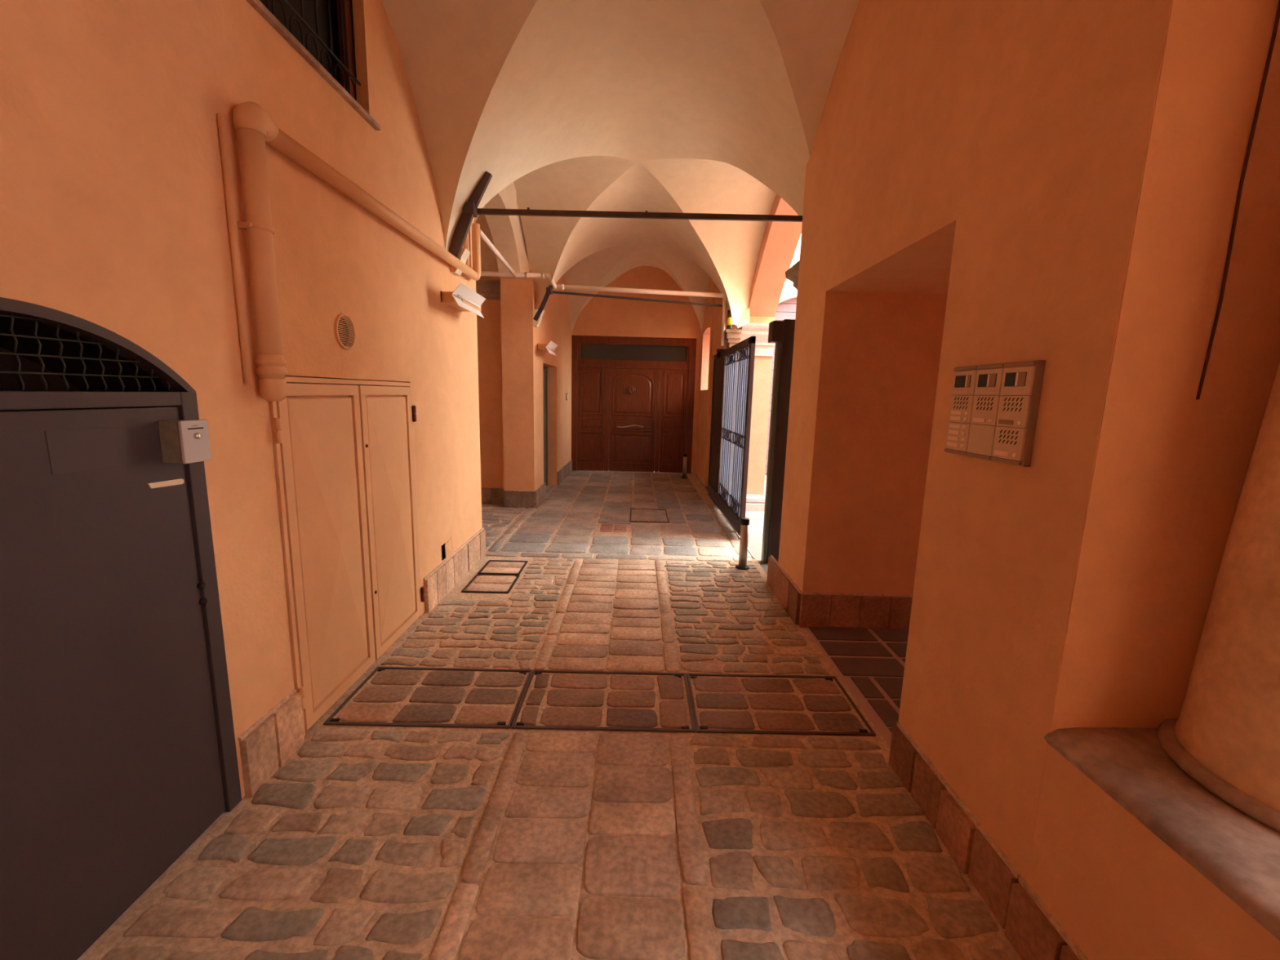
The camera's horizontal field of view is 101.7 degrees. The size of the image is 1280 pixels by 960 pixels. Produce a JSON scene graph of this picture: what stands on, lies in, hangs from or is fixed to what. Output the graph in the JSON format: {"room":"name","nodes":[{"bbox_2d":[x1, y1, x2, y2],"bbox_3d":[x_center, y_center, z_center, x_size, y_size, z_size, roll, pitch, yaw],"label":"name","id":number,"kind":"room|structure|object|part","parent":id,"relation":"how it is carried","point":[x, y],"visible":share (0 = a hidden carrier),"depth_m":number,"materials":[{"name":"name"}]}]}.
{"room":"covered passageway","nodes":[
{"label":"covered passageway","id":0,"kind":"room"},
{"bbox_2d":[0,0,482,798],"bbox_3d":[-1.849,-0.669,0.644,0.880,4.020,7.900,1,9,0],"label":"wall","id":1,"kind":"structure","parent":0,"point":[113,212],"depth_m":1.80,"materials":[{"name":"orange paint"}]},
{"bbox_2d":[0,297,241,959],"bbox_3d":[-1.615,0.420,1.278,0.368,1.677,0.996,1,9,0],"label":"door","id":2,"kind":"structure","parent":1,"relation":"in","point":[118,752],"depth_m":1.39,"materials":[{"name":"grey paint"}]},
{"bbox_2d":[147,478,184,488],"bbox_3d":[-1.434,0.011,1.578,0.003,0.021,0.119,1,9,0],"label":"door handle","id":3,"kind":"object","parent":2,"relation":"attached to","point":[176,482],"visible":1,"depth_m":1.57,"materials":[{"name":"beige"}]},
{"bbox_2d":[157,419,211,463],"bbox_3d":[-1.391,-0.120,1.599,0.081,0.128,0.097,1,9,0],"label":"box","id":4,"kind":"object","parent":2,"relation":"attached to","point":[181,441],"visible":1,"depth_m":1.56,"materials":[{"name":"grey metal"}]},
{"bbox_3d":[-1.365,-0.119,1.600,0.010,0.128,0.097,1,9,0],"label":"plate","id":5,"kind":"part","parent":4,"relation":"part of","materials":[{"name":"grey metal"}]},
{"bbox_2d":[217,113,253,384],"bbox_3d":[-1.401,-0.778,1.806,0.025,0.880,0.030,1,9,0],"label":"conduit","id":6,"kind":"object","parent":1,"relation":"attached to","point":[221,118],"visible":1,"depth_m":1.79,"materials":[{"name":"orange paint"}]},
{"bbox_2d":[245,0,380,130],"bbox_3d":[-1.542,-2.047,2.050,0.367,0.620,1.320,1,9,0],"label":"window","id":7,"kind":"structure","parent":1,"relation":"in","point":[322,32],"depth_m":2.42,"materials":[{"name":"brown wood"}]},
{"bbox_3d":[-1.495,-2.066,2.067,0.100,0.586,1.156,1,9,0],"label":"frame","id":8,"kind":"part","parent":7,"relation":"part of","materials":[{"name":"brown wood"}]},
{"bbox_2d":[266,0,360,101],"bbox_3d":[-1.420,-2.063,2.068,0.012,0.571,1.140,1,9,0],"label":"iron grille","id":9,"kind":"object","parent":7,"relation":"attached to","point":[352,70],"depth_m":2.47,"materials":[{"name":"black metal"}]},
{"bbox_2d":[333,312,355,350],"bbox_3d":[-1.425,-0.713,2.505,0.030,0.172,0.172,1,9,0],"label":"air vent","id":10,"kind":"object","parent":1,"relation":"in","point":[352,333],"visible":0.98,"depth_m":2.51,"materials":[{"name":"orange paint"}]},
{"bbox_2d":[268,376,424,735],"bbox_3d":[-1.519,0.252,2.738,0.232,1.531,1.274,1,9,0],"label":"utility cabinet","id":11,"kind":"object","parent":1,"relation":"attached to","point":[344,450],"visible":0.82,"depth_m":2.50,"materials":[{"name":"orange paint"}]},
{"bbox_3d":[-1.437,0.308,2.443,0.070,1.491,0.597,1,9,0],"label":"door","id":12,"kind":"part","parent":11,"relation":"part of","materials":[{"name":"orange paint"}]},
{"bbox_3d":[-1.439,0.209,3.044,0.070,1.491,0.585,1,9,0],"label":"door","id":13,"kind":"part","parent":11,"relation":"part of","materials":[{"name":"orange paint"}]},
{"bbox_2d":[232,101,480,401],"bbox_3d":[-1.362,-1.194,3.105,0.102,1.400,2.664,1,9,0],"label":"drain pipe","id":14,"kind":"object","parent":1,"relation":"attached to","point":[254,126],"visible":1,"depth_m":1.88,"materials":[{"name":"orange metal"}]},
{"bbox_2d":[237,527,485,797],"bbox_3d":[-1.450,0.809,3.389,0.034,0.247,3.008,1,9,0],"label":"baseboard","id":15,"kind":"structure","parent":1,"relation":"attached to","point":[273,740],"depth_m":2.11,"materials":[{"name":"grey-brown stone"}]},
{"bbox_2d":[444,537,453,558],"bbox_3d":[-1.444,0.515,3.950,0.019,0.140,0.114,2,9,6],"label":"flap","id":16,"kind":"object","parent":1,"relation":"attached to","point":[449,545],"visible":1,"depth_m":3.95,"materials":[{"name":"orange paint"}]},
{"bbox_2d":[449,248,470,275],"bbox_3d":[-1.353,-1.637,3.915,0.130,0.170,0.115,1,9,0],"label":"trim","id":17,"kind":"structure","parent":1,"relation":"attached to","point":[464,253],"depth_m":3.88,"materials":[{"name":"beige paint"}]},
{"bbox_2d":[440,283,485,318],"bbox_3d":[-1.316,-1.314,3.844,0.202,0.150,0.620,1,9,0],"label":"wall lamp","id":18,"kind":"object","parent":1,"relation":"attached to","point":[464,299],"visible":1,"depth_m":3.75,"materials":[{"name":"white metal"}]},
{"bbox_2d":[464,231,469,266],"bbox_3d":[-1.384,-1.874,4.167,0.031,0.325,0.031,1,9,0],"label":"conduit","id":19,"kind":"object","parent":1,"relation":"attached to","point":[466,242],"visible":0.32,"depth_m":4.16,"materials":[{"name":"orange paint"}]},
{"bbox_2d":[476,278,503,494],"bbox_3d":[-3.420,-1.165,6.923,3.600,2.880,0.340,1,9,0],"label":"wall","id":20,"kind":"structure","parent":0,"point":[489,327],"depth_m":6.76,"materials":[{"name":"orange paint"}]},
{"bbox_2d":[475,280,500,299],"bbox_3d":[-3.400,-2.407,6.495,3.375,0.210,0.120,1,9,0],"label":"trim","id":21,"kind":"structure","parent":20,"relation":"attached to","point":[487,289],"depth_m":6.49,"materials":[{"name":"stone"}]},
{"bbox_2d":[474,182,529,278],"bbox_3d":[-1.496,-2.874,5.283,0.385,1.160,1.989,1,9,0],"label":"wall","id":22,"kind":"structure","parent":0,"point":[507,233],"depth_m":5.93,"materials":[{"name":"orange paint"}]},
{"bbox_2d":[500,269,571,490],"bbox_3d":[-1.504,-1.927,8.333,0.455,4.020,3.720,1,9,0],"label":"wall","id":23,"kind":"structure","parent":0,"point":[522,364],"depth_m":6.73,"materials":[{"name":"orange paint"}]},
{"bbox_2d":[480,459,572,508],"bbox_3d":[-2.931,-0.050,8.412,3.252,0.237,3.326,1,9,0],"label":"baseboard","id":24,"kind":"structure","parent":23,"relation":"attached to","point":[517,499],"depth_m":6.94,"materials":[{"name":"stone"}]},
{"bbox_2d":[533,309,544,327],"bbox_3d":[-1.267,-2.015,6.500,0.140,0.200,0.110,1,9,0],"label":"trim","id":25,"kind":"structure","parent":23,"relation":"attached to","point":[535,324],"depth_m":6.46,"materials":[{"name":"beige paint"}]},
{"bbox_2d":[542,366,547,485],"bbox_3d":[-1.506,-0.757,7.817,0.060,1.880,1.060,1,9,0],"label":"door","id":26,"kind":"structure","parent":23,"relation":"in","point":[544,368],"depth_m":8.23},
{"bbox_2d":[537,341,557,355],"bbox_3d":[-1.222,-1.727,6.857,0.202,0.150,0.620,1,9,0],"label":"wall lamp","id":27,"kind":"object","parent":23,"relation":"attached to","point":[550,348],"visible":1,"depth_m":6.73,"materials":[{"name":"white metal"}]},
{"bbox_2d":[77,470,1022,959],"bbox_3d":[1.802,1.239,2.743,14.300,0.254,17.000,1,9,0],"label":"floor","id":28,"kind":"structure","parent":0,"point":[369,842],"depth_m":1.88,"materials":[{"name":"stone"}]},
{"bbox_2d":[323,666,532,728],"bbox_3d":[-1.008,1.075,2.598,0.840,0.025,0.497,1,9,0],"label":"floor hatch","id":29,"kind":"object","parent":28,"relation":"on","point":[389,696],"visible":1,"depth_m":2.56,"materials":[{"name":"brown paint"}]},
{"bbox_2d":[461,573,519,593],"bbox_3d":[-1.170,0.822,4.115,0.355,0.024,0.380,1,9,0],"label":"cover","id":30,"kind":"object","parent":28,"relation":"on","point":[480,583],"visible":1,"depth_m":4.09,"materials":[{"name":"beige stone"}]},
{"bbox_2d":[477,560,528,574],"bbox_3d":[-1.177,0.759,4.497,0.345,0.023,0.345,1,9,0],"label":"cover","id":31,"kind":"object","parent":28,"relation":"on","point":[491,566],"visible":0.92,"depth_m":4.49,"materials":[{"name":"beige stone"}]},
{"bbox_2d":[511,669,695,733],"bbox_3d":[-0.166,1.096,2.604,0.835,0.024,0.497,1,9,0],"label":"floor hatch","id":32,"kind":"object","parent":28,"relation":"on","point":[552,700],"visible":1,"depth_m":2.56,"materials":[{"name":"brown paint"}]},
{"bbox_2d":[629,508,669,523],"bbox_3d":[0.110,0.450,6.566,0.470,0.023,0.710,1,9,0],"label":"cover","id":33,"kind":"object","parent":28,"relation":"on","point":[637,515],"visible":0.99,"depth_m":6.53,"materials":[{"name":"brown stone"}]},
{"bbox_2d":[680,453,687,478],"bbox_3d":[0.824,-0.263,9.567,0.124,0.450,0.124,1,9,0],"label":"bollard","id":34,"kind":"object","parent":28,"relation":"on","point":[685,455],"visible":1,"depth_m":9.54,"materials":[{"name":"black metal"}]},
{"bbox_3d":[0.823,-0.241,9.571,0.072,0.385,0.072,1,9,0],"label":"post","id":35,"kind":"part","parent":34,"relation":"part of","materials":[{"name":"metal"}]},
{"bbox_2d":[707,493,755,559],"bbox_3d":[1.072,0.481,6.518,0.025,0.026,3.260,1,9,0],"label":"track","id":36,"kind":"object","parent":28,"relation":"on","point":[713,501],"visible":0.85,"depth_m":6.19,"materials":[{"name":"black metal"}]},
{"bbox_2d":[706,336,755,536],"bbox_3d":[1.095,-0.627,6.609,0.130,2.126,2.600,1,9,0],"label":"gate","id":37,"kind":"object","parent":36,"relation":"on","point":[734,366],"visible":0.99,"depth_m":6.18,"materials":[{"name":"grey metal"}]},
{"bbox_3d":[1.096,-0.794,7.402,0.021,1.825,0.860,1,9,0],"label":"tail panel","id":38,"kind":"part","parent":37,"relation":"part of","materials":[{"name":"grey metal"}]},
{"bbox_3d":[1.108,-0.650,6.527,0.005,1.825,0.815,1,9,0],"label":"sheet panel","id":39,"kind":"part","parent":37,"relation":"part of","materials":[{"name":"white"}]},
{"bbox_3d":[1.110,-0.523,5.757,0.005,1.825,0.685,1,9,0],"label":"sheet panel","id":40,"kind":"part","parent":37,"relation":"part of","materials":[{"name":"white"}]},
{"bbox_2d":[735,517,749,569],"bbox_3d":[0.918,0.557,4.604,0.124,0.450,0.124,1,9,0],"label":"bollard","id":41,"kind":"object","parent":28,"relation":"on","point":[744,522],"visible":1,"depth_m":4.58,"materials":[{"name":"metal"}]},
{"bbox_3d":[0.912,0.772,4.640,0.124,0.014,0.124,1,9,0],"label":"plate","id":42,"kind":"part","parent":41,"relation":"part of","materials":[{"name":"black metal"}]},
{"bbox_3d":[0.917,0.579,4.608,0.072,0.385,0.072,1,9,0],"label":"post","id":43,"kind":"part","parent":41,"relation":"part of","materials":[{"name":"metal"}]},
{"bbox_2d":[761,319,795,563],"bbox_3d":[1.216,-0.311,4.700,0.210,2.185,0.150,1,9,0],"label":"gate post","id":44,"kind":"object","parent":28,"relation":"on","point":[781,333],"visible":0.87,"depth_m":4.63,"materials":[{"name":"grey metal"}]},
{"bbox_2d":[686,672,875,736],"bbox_3d":[0.663,1.116,2.610,0.815,0.023,0.497,1,9,0],"label":"floor hatch","id":45,"kind":"object","parent":28,"relation":"on","point":[722,703],"visible":1,"depth_m":2.57,"materials":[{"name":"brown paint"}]},
{"bbox_2d":[381,0,859,338],"bbox_3d":[-1.770,-2.189,3.141,6.800,1.410,13.120,1,9,0],"label":"ceiling","id":46,"kind":"structure","parent":0,"point":[674,106],"depth_m":3.62,"materials":[{"name":"beige paint"}]},
{"bbox_2d":[480,229,726,346],"bbox_3d":[-0.975,-1.981,5.537,4.310,0.781,2.015,1,9,-4],"label":"pipe","id":47,"kind":"object","parent":46,"relation":"attached to","point":[544,275],"visible":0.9,"depth_m":6.42,"materials":[{"name":"beige metal"}]},
{"bbox_2d":[448,171,802,257],"bbox_3d":[0.017,-1.910,3.818,2.864,0.611,0.115,1,9,0],"label":"rod","id":48,"kind":"object","parent":46,"relation":"attached to","point":[470,210],"visible":0.94,"depth_m":3.84,"materials":[{"name":"brown paint"}]},
{"bbox_3d":[0.110,-1.956,3.854,2.680,0.048,0.028,1,9,0],"label":"rod","id":49,"kind":"part","parent":48,"relation":"part of","materials":[{"name":"brown paint"}]},
{"bbox_2d":[533,284,722,321],"bbox_3d":[-0.103,-2.176,6.550,2.435,0.464,0.152,0,9,-10],"label":"rod","id":50,"kind":"object","parent":46,"relation":"attached to","point":[549,291],"visible":1,"depth_m":6.48,"materials":[{"name":"grey metal"}]},
{"bbox_3d":[0.010,-2.273,6.553,2.213,0.101,0.024,0,9,-6],"label":"rod","id":51,"kind":"part","parent":50,"relation":"part of","materials":[{"name":"grey metal"}]},
{"bbox_2d":[571,266,702,473],"bbox_3d":[0.034,-2.160,9.982,3.700,4.020,0.400,1,9,0],"label":"wall","id":52,"kind":"structure","parent":0,"point":[602,316],"depth_m":9.64,"materials":[{"name":"orange paint"}]},
{"bbox_2d":[571,335,696,473],"bbox_3d":[-0.140,-1.418,9.953,2.329,2.547,0.147,1,9,0],"label":"door","id":53,"kind":"structure","parent":52,"relation":"in","point":[615,424],"depth_m":9.93,"materials":[{"name":"brown wood"}]},
{"bbox_3d":[-0.187,-1.029,9.976,0.516,0.056,0.067,1,9,0],"label":"handle","id":54,"kind":"part","parent":53,"relation":"part of","materials":[{"name":"metal"}]},
{"bbox_3d":[-0.116,-2.395,9.813,1.996,0.288,0.015,1,9,0],"label":"transom pane","id":55,"kind":"part","parent":53,"relation":"part of","materials":[{"name":"clear glass"}]},
{"bbox_2d":[695,277,774,494],"bbox_3d":[1.438,-1.860,8.373,0.600,4.020,3.080,1,9,0],"label":"wall","id":56,"kind":"structure","parent":0,"point":[712,326],"depth_m":7.57,"materials":[{"name":"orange paint"}]},
{"bbox_2d":[724,328,742,348],"bbox_3d":[1.173,-1.803,6.674,0.201,0.215,0.290,1,9,0],"label":"trim","id":57,"kind":"structure","parent":56,"relation":"attached to","point":[732,336],"depth_m":6.55,"materials":[{"name":"grey stone"}]},
{"bbox_2d":[726,310,733,328],"bbox_3d":[1.129,-2.012,6.539,0.072,0.240,0.092,1,9,0],"label":"beacon","id":58,"kind":"object","parent":57,"relation":"on","point":[730,320],"visible":0.85,"depth_m":6.52,"materials":[{"name":"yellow plastic"}]},
{"bbox_2d":[734,319,747,329],"bbox_3d":[1.250,-1.925,6.452,0.141,0.114,0.150,1,9,0],"label":"spotlight","id":59,"kind":"object","parent":57,"relation":"on","point":[744,322],"visible":1,"depth_m":6.38,"materials":[{"name":"white metal"}]},
{"bbox_2d":[746,493,765,511],"bbox_3d":[1.529,0.260,7.393,0.570,0.200,0.705,1,9,0],"label":"trim","id":60,"kind":"structure","parent":56,"relation":"attached to","point":[753,502],"depth_m":7.06,"materials":[{"name":"stone"}]},
{"bbox_2d":[740,322,775,356],"bbox_3d":[1.585,-1.864,7.045,0.555,0.405,0.700,1,9,0],"label":"trim","id":61,"kind":"structure","parent":56,"relation":"attached to","point":[762,348],"depth_m":6.74,"materials":[{"name":"stone"}]},
{"bbox_2d":[749,194,802,316],"bbox_3d":[1.569,-1.359,5.350,0.355,4.020,3.210,1,9,0],"label":"wall","id":62,"kind":"structure","parent":0,"point":[780,239],"depth_m":6.08,"materials":[{"name":"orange paint"}]},
{"bbox_2d":[785,260,799,289],"bbox_3d":[1.499,-1.596,4.130,0.522,0.280,0.840,1,9,0],"label":"trim","id":63,"kind":"structure","parent":62,"relation":"attached to","point":[792,273],"depth_m":4.32,"materials":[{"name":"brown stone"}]},
{"bbox_2d":[764,233,801,474],"bbox_3d":[5.386,-3.224,9.923,7.250,6.600,0.400,1,9,0],"label":"wall","id":64,"kind":"structure","parent":0,"point":[788,286],"depth_m":9.64,"materials":[{"name":"beige paint"}]},
{"bbox_2d":[764,297,796,473],"bbox_3d":[3.225,-1.813,10.109,2.100,3.450,0.080,1,9,0],"label":"wall","id":65,"kind":"structure","parent":64,"relation":"in","point":[786,309],"depth_m":9.86,"materials":[{"name":"white paint"}]},
{"bbox_2d":[778,289,797,302],"bbox_3d":[3.263,-3.288,9.684,2.260,0.540,0.060,1,9,0],"label":"trim","id":66,"kind":"structure","parent":64,"relation":"attached to","point":[793,294],"depth_m":9.63,"materials":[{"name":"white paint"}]},
{"bbox_2d":[777,0,1279,883],"bbox_3d":[2.514,-0.861,2.467,2.782,4.020,2.665,1,9,0],"label":"wall","id":67,"kind":"structure","parent":0,"point":[966,168],"depth_m":1.47,"materials":[{"name":"orange paint"}]},
{"bbox_2d":[766,555,912,628],"bbox_3d":[1.550,0.810,3.870,1.010,0.237,0.836,1,9,0],"label":"baseboard","id":68,"kind":"structure","parent":67,"relation":"attached to","point":[806,609],"depth_m":3.46,"materials":[{"name":"stone"}]},
{"bbox_2d":[944,360,1045,466],"bbox_3d":[1.099,-0.215,1.646,0.034,0.297,0.380,1,9,0],"label":"intercom panel","id":69,"kind":"object","parent":67,"relation":"attached to","point":[993,411],"visible":1,"depth_m":1.59,"materials":[{"name":"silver metal"}]},
{"bbox_3d":[1.083,-0.123,1.805,0.004,0.013,0.060,1,9,0],"label":"name plate","id":70,"kind":"part","parent":69,"relation":"part of","materials":[{"name":"beige"}]},
{"bbox_3d":[1.083,-0.144,1.802,0.004,0.013,0.060,1,9,0],"label":"name plate","id":71,"kind":"part","parent":69,"relation":"part of","materials":[{"name":"beige"}]},
{"bbox_3d":[1.084,-0.165,1.798,0.004,0.013,0.060,1,9,0],"label":"name plate","id":72,"kind":"part","parent":69,"relation":"part of","materials":[{"name":"beige plastic"}]},
{"bbox_3d":[1.084,-0.185,1.795,0.004,0.013,0.060,1,9,0],"label":"name plate","id":73,"kind":"part","parent":69,"relation":"part of","materials":[{"name":"beige plastic"}]},
{"bbox_3d":[1.085,-0.212,1.790,0.004,0.013,0.060,1,9,0],"label":"name plate","id":74,"kind":"part","parent":69,"relation":"part of","materials":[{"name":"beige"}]},
{"bbox_3d":[1.085,-0.231,1.787,0.004,0.013,0.060,1,9,0],"label":"name plate","id":75,"kind":"part","parent":69,"relation":"part of","materials":[{"name":"beige plastic"}]},
{"bbox_3d":[1.085,-0.192,1.668,0.004,0.013,0.060,1,9,0],"label":"name plate","id":76,"kind":"part","parent":69,"relation":"part of","materials":[{"name":"beige plastic"}]},
{"bbox_3d":[1.083,-0.080,1.561,0.004,0.013,0.060,1,9,0],"label":"name plate","id":77,"kind":"part","parent":69,"relation":"part of","materials":[{"name":"beige"}]},
{"bbox_3d":[1.086,-0.172,1.546,0.004,0.013,0.060,1,9,0],"label":"name plate","id":78,"kind":"part","parent":69,"relation":"part of","materials":[{"name":"beige plastic"}]},
{"bbox_2d":[1195,0,1279,399],"bbox_3d":[1.353,-0.774,1.150,0.016,1.180,0.007,3,10,12],"label":"cable","id":79,"kind":"object","parent":67,"relation":"attached to","point":[1277,15],"visible":1,"depth_m":1.17,"materials":[{"name":"black rubber"}]},
{"bbox_2d":[1025,743,1279,959],"bbox_3d":[1.525,-0.313,-1.010,0.780,4.020,4.500,1,9,0],"label":"wall","id":80,"kind":"structure","parent":0,"point":[1119,891],"depth_m":1.19,"materials":[{"name":"orange paint"}]},
{"bbox_2d":[888,722,1088,959],"bbox_3d":[1.069,1.310,0.916,0.035,0.187,2.575,1,9,0],"label":"baseboard","id":81,"kind":"structure","parent":80,"relation":"attached to","point":[1029,926],"depth_m":1.61,"materials":[{"name":"stone"}]},
{"bbox_2d":[1044,727,1279,940],"bbox_3d":[1.391,0.915,0.009,0.616,0.050,2.812,1,9,0],"label":"ledge","id":82,"kind":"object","parent":80,"relation":"attached to","point":[1238,854],"depth_m":1.11,"materials":[{"name":"stone"}]},
{"bbox_2d":[1156,362,1279,832],"bbox_3d":[1.567,-0.333,0.994,0.556,2.100,0.556,1,9,0],"label":"column","id":83,"kind":"structure","parent":82,"relation":"on","point":[1225,735],"depth_m":1.14,"materials":[{"name":"paint"}]}
]}

